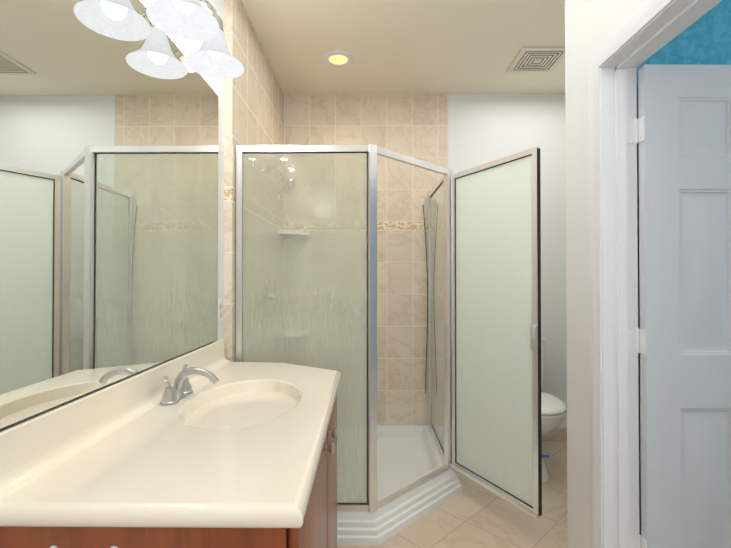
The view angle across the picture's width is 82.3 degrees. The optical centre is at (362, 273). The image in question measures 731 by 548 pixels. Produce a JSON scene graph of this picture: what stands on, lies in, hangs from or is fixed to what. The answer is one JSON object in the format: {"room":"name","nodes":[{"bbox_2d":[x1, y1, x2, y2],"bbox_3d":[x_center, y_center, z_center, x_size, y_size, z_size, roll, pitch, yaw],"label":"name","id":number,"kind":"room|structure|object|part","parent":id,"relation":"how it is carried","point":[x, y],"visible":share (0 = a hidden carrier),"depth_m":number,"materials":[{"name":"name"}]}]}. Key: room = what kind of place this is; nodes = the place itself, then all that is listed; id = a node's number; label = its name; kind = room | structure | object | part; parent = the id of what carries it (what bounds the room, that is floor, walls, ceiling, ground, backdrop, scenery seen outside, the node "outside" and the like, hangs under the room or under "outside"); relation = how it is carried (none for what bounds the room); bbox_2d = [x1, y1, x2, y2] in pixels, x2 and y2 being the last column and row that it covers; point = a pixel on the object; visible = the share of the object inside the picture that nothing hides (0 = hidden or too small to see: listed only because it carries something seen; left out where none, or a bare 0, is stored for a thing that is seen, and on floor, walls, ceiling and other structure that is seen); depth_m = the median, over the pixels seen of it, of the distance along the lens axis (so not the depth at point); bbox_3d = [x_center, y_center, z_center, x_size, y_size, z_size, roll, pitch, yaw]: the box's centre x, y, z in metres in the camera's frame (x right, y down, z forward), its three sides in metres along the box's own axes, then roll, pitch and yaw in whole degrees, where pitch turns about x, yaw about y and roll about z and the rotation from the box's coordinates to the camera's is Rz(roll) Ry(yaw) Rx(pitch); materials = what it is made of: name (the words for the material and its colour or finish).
{"room":"bathroom","nodes":[
{"label":"bathroom","id":0,"kind":"room"},
{"bbox_2d":[0,0,224,430],"bbox_3d":[-0.749,-0.080,0.951,0.130,2.720,4.950,0,-1,1],"label":"wall","id":1,"kind":"structure","parent":0,"point":[186,47],"depth_m":1.97,"materials":[{"name":"white paint"}]},
{"bbox_2d":[0,0,217,429],"bbox_3d":[-0.671,-0.262,1.327,0.011,1.110,1.162,0,-1,1],"label":"mirror","id":2,"kind":"object","parent":1,"relation":"attached to","point":[108,192],"visible":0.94,"depth_m":1.05,"materials":[{"name":"clear glass"}]},
{"bbox_2d":[146,0,243,78],"bbox_3d":[-0.566,-0.930,1.303,0.228,0.292,0.750,0,-1,1],"label":"sconce","id":3,"kind":"object","parent":1,"relation":"attached to","point":[212,9],"depth_m":1.38,"materials":[{"name":"white glass"}]},
{"bbox_3d":[-0.557,-0.850,1.302,0.210,0.132,0.750,0,-1,1],"label":"vanity light fixture shade","id":4,"kind":"part","parent":3,"relation":"part of","materials":[{"name":"white glass"}]},
{"bbox_3d":[-0.557,-0.864,1.302,0.062,0.096,0.602,0,-1,1],"label":"vanity light sconce cap","id":5,"kind":"part","parent":3,"relation":"part of","materials":[{"name":"white glass"}]},
{"bbox_2d":[218,298,222,322],"bbox_3d":[-0.669,0.170,1.961,0.009,0.116,0.070,0,-1,1],"label":"electrical outlet","id":6,"kind":"object","parent":1,"relation":"attached to","point":[220,309],"visible":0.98,"depth_m":1.96,"materials":[{"name":"white plastic"}]},
{"bbox_2d":[223,0,283,362],"bbox_3d":[-0.649,-0.063,2.650,0.040,2.720,1.250,0,-1,1],"label":"wall tile","id":7,"kind":"structure","parent":1,"relation":"attached to","point":[253,104],"depth_m":2.33,"materials":[{"name":"beige tile"}]},
{"bbox_2d":[263,284,276,308],"bbox_3d":[-0.589,0.147,2.703,0.077,0.170,0.170,0,-1,1],"label":"shower valve","id":8,"kind":"object","parent":7,"relation":"attached to","point":[270,298],"depth_m":2.67,"materials":[{"name":"silver metal"}]},
{"bbox_2d":[267,164,295,192],"bbox_3d":[-0.530,-0.626,2.714,0.197,0.196,0.143,0,-1,1],"label":"shower head","id":9,"kind":"object","parent":7,"relation":"attached to","point":[281,176],"depth_m":2.70},
{"bbox_2d":[242,0,564,93],"bbox_3d":[0.513,-1.480,0.954,2.795,0.080,5.090,0,-1,1],"label":"ceiling","id":10,"kind":"structure","parent":0,"point":[440,46],"depth_m":2.57,"materials":[{"name":"beige paint"}]},
{"bbox_2d":[323,51,353,66],"bbox_3d":[-0.163,-1.417,2.764,0.204,0.010,0.204,0,-1,1],"label":"recessed light","id":11,"kind":"object","parent":10,"relation":"in","point":[338,58],"visible":1,"depth_m":2.75,"materials":[{"name":"white paint"}]},
{"bbox_2d":[506,47,564,71],"bbox_3d":[1.157,-1.415,2.773,0.310,0.011,0.310,0,-1,1],"label":"ceiling vent","id":12,"kind":"object","parent":10,"relation":"in","point":[538,59],"visible":0.96,"depth_m":2.75,"materials":[{"name":"beige"}]},
{"bbox_2d":[337,442,567,547],"bbox_3d":[1.311,1.318,1.724,4.575,0.060,6.700,0,-1,1],"label":"floor","id":13,"kind":"structure","parent":0,"point":[472,514],"depth_m":2.17,"materials":[{"name":"tile"}]},
{"bbox_2d":[0,378,340,547],"bbox_3d":[-0.380,0.864,1.322,0.595,0.838,1.242,0,-1,1],"label":"bathroom vanity","id":14,"kind":"object","parent":13,"relation":"on","point":[319,530],"depth_m":0.74,"materials":[{"name":"brown wood"}]},
{"bbox_2d":[0,358,340,525],"bbox_3d":[-0.387,0.423,1.343,0.582,0.040,1.270,0,-1,1],"label":"countertop","id":15,"kind":"structure","parent":14,"relation":"on","point":[244,448],"depth_m":0.89,"materials":[{"name":"beige stone"}]},
{"bbox_2d":[160,364,218,404],"bbox_3d":[-0.550,0.353,1.365,0.162,0.100,0.162,0,-1,1],"label":"faucet","id":16,"kind":"object","parent":15,"relation":"on","point":[179,390],"visible":1,"depth_m":1.35,"materials":[{"name":"silver metal"}]},
{"bbox_2d":[236,144,461,544],"bbox_3d":[-0.015,0.332,2.632,1.220,1.930,1.260,0,-1,1],"label":"shower","id":17,"kind":"object","parent":13,"relation":"on","point":[392,480],"visible":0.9,"depth_m":2.08,"materials":[{"name":"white glass"}]},
{"bbox_2d":[450,146,541,518],"bbox_3d":[0.687,0.274,2.245,0.054,1.751,0.624,0,-1,-28],"label":"shower door","id":18,"kind":"structure","parent":17,"relation":"attached to","point":[496,337],"depth_m":2.19,"materials":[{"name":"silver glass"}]},
{"bbox_2d":[541,337,566,482],"bbox_3d":[1.098,0.877,2.834,0.450,0.840,0.783,0,-1,1],"label":"toilet","id":19,"kind":"object","parent":13,"relation":"on","point":[553,410],"visible":0.19,"depth_m":2.53,"materials":[{"name":"white ceramic"}]},
{"bbox_2d":[447,94,566,427],"bbox_3d":[0.600,-0.056,3.349,2.525,2.720,0.130,0,-1,1],"label":"wall","id":20,"kind":"structure","parent":0,"point":[483,128],"depth_m":3.29,"materials":[{"name":"white paint"}]},
{"bbox_2d":[277,330,310,337],"bbox_3d":[-0.516,0.451,3.160,0.215,0.028,0.215,0,-1,1],"label":"corner shelf","id":21,"kind":"object","parent":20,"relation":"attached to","point":[294,333],"depth_m":3.13,"materials":[{"name":"white ceramic"}]},
{"bbox_2d":[283,93,447,424],"bbox_3d":[-0.001,-0.057,3.280,1.325,2.720,0.020,0,-1,1],"label":"wall tile","id":22,"kind":"structure","parent":20,"relation":"attached to","point":[413,125],"depth_m":3.27,"materials":[{"name":"beige tile"}]},
{"bbox_2d":[278,230,310,235],"bbox_3d":[-0.516,-0.309,3.168,0.215,0.028,0.215,0,-1,1],"label":"corner shelf","id":23,"kind":"object","parent":22,"relation":"attached to","point":[297,233],"depth_m":3.13,"materials":[{"name":"white ceramic"}]},
{"bbox_2d":[542,428,566,441],"bbox_3d":[1.197,1.253,3.261,1.070,0.100,0.010,0,-1,1],"label":"baseboard","id":24,"kind":"structure","parent":20,"relation":"attached to","point":[558,435],"depth_m":3.25,"materials":[{"name":"tile"}]},
{"bbox_2d":[565,0,645,547],"bbox_3d":[0.960,-0.087,0.231,0.130,2.720,3.280,0,-1,1],"label":"wall","id":25,"kind":"structure","parent":0,"point":[592,27],"depth_m":1.75,"materials":[{"name":"white paint"}]},
{"bbox_2d":[588,0,721,547],"bbox_3d":[0.960,0.209,1.178,0.148,2.147,0.954,0,-1,1],"label":"door frame","id":26,"kind":"structure","parent":25,"relation":"attached to","point":[671,21],"depth_m":1.58,"materials":[{"name":"white paint"}]},
{"bbox_3d":[0.895,0.209,1.179,0.017,2.147,0.954,0,-1,1],"label":"bathroom door trim","id":27,"kind":"part","parent":26,"relation":"part of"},
{"bbox_2d":[626,64,730,547],"bbox_3d":[1.395,0.249,1.560,0.815,2.050,0.085,0,-1,0],"label":"door","id":28,"kind":"structure","parent":25,"relation":"in","point":[683,140],"depth_m":1.55,"materials":[{"name":"white paint"}]},
{"bbox_3d":[1.013,0.242,1.576,0.052,1.655,0.003,0,-1,1],"label":"door jamb hinges","id":29,"kind":"part","parent":28,"relation":"part of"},
{"bbox_2d":[636,0,730,534],"bbox_3d":[2.318,-0.073,1.686,2.560,2.720,0.025,0,-1,1],"label":"wall","id":30,"kind":"structure","parent":0,"point":[704,39],"depth_m":1.69,"materials":[{"name":"paint"}]}
]}

